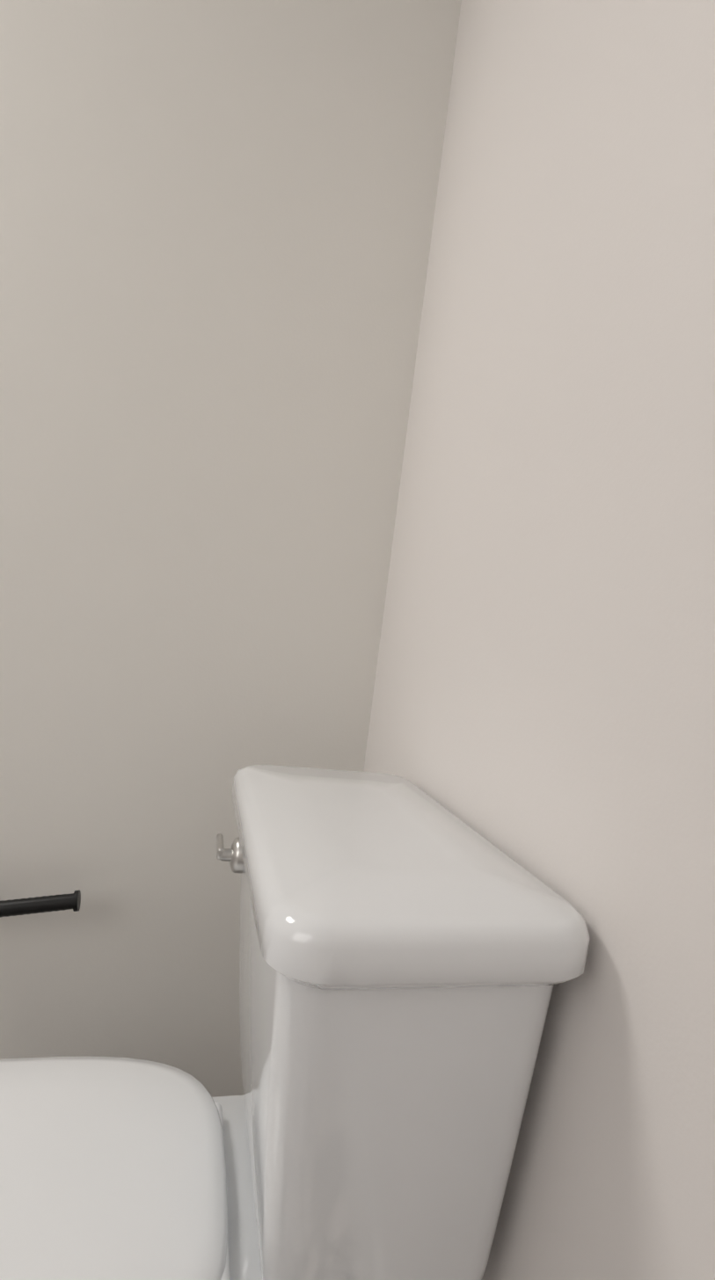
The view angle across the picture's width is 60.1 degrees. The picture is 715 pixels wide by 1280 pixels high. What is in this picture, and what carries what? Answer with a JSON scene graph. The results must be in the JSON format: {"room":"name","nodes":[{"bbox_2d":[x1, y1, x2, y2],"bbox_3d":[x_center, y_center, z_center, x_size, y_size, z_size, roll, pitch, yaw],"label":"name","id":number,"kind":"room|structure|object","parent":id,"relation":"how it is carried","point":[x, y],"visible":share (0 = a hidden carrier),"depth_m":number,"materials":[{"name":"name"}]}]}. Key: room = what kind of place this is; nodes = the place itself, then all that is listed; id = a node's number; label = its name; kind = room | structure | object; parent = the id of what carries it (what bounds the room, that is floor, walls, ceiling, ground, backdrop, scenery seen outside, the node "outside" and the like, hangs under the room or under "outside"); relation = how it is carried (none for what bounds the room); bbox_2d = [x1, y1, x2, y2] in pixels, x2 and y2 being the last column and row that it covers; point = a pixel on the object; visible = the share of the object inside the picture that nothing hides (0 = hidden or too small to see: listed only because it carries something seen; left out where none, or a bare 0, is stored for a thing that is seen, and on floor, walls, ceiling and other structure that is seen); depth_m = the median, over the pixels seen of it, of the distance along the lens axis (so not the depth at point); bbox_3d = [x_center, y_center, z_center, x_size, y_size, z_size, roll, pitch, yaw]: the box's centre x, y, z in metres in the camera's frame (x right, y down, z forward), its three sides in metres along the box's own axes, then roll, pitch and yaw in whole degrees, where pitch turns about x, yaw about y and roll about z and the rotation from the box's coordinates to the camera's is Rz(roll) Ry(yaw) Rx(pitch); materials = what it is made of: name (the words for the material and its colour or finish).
{"room":"bathroom","nodes":[
{"label":"bathroom","id":0,"kind":"room"},
{"bbox_2d":[0,0,461,1097],"bbox_3d":[-0.333,-0.272,1.091,0.798,2.455,0.154,7,0,-15],"label":"wall","id":1,"kind":"structure","parent":0,"point":[216,218],"depth_m":1.03,"materials":[{"name":"white paint"}]},
{"bbox_2d":[0,889,80,917],"bbox_3d":[-0.517,0.398,0.941,0.183,0.060,0.087,7,0,-15],"label":"paper holder","id":2,"kind":"object","parent":1,"relation":"attached to","point":[35,905],"visible":1,"depth_m":0.92,"materials":[{"name":"black metal"}]},
{"bbox_2d":[363,0,714,1279],"bbox_3d":[0.370,-0.183,0.185,0.120,2.455,2.272,7,0,-15],"label":"wall","id":3,"kind":"structure","parent":0,"point":[542,705],"depth_m":0.53,"materials":[{"name":"white paint"}]},
{"bbox_3d":[-1.465,0.852,0.627,3.170,0.060,3.737,7,0,-15],"label":"floor","id":4,"kind":"structure","parent":0,"visible":0},
{"bbox_2d":[0,764,589,1279],"bbox_3d":[-0.287,0.558,0.569,0.753,0.820,0.464,7,0,-15],"label":"toilet","id":5,"kind":"object","parent":4,"relation":"on","point":[411,955],"visible":1,"depth_m":0.47,"materials":[{"name":"white ceramic"}]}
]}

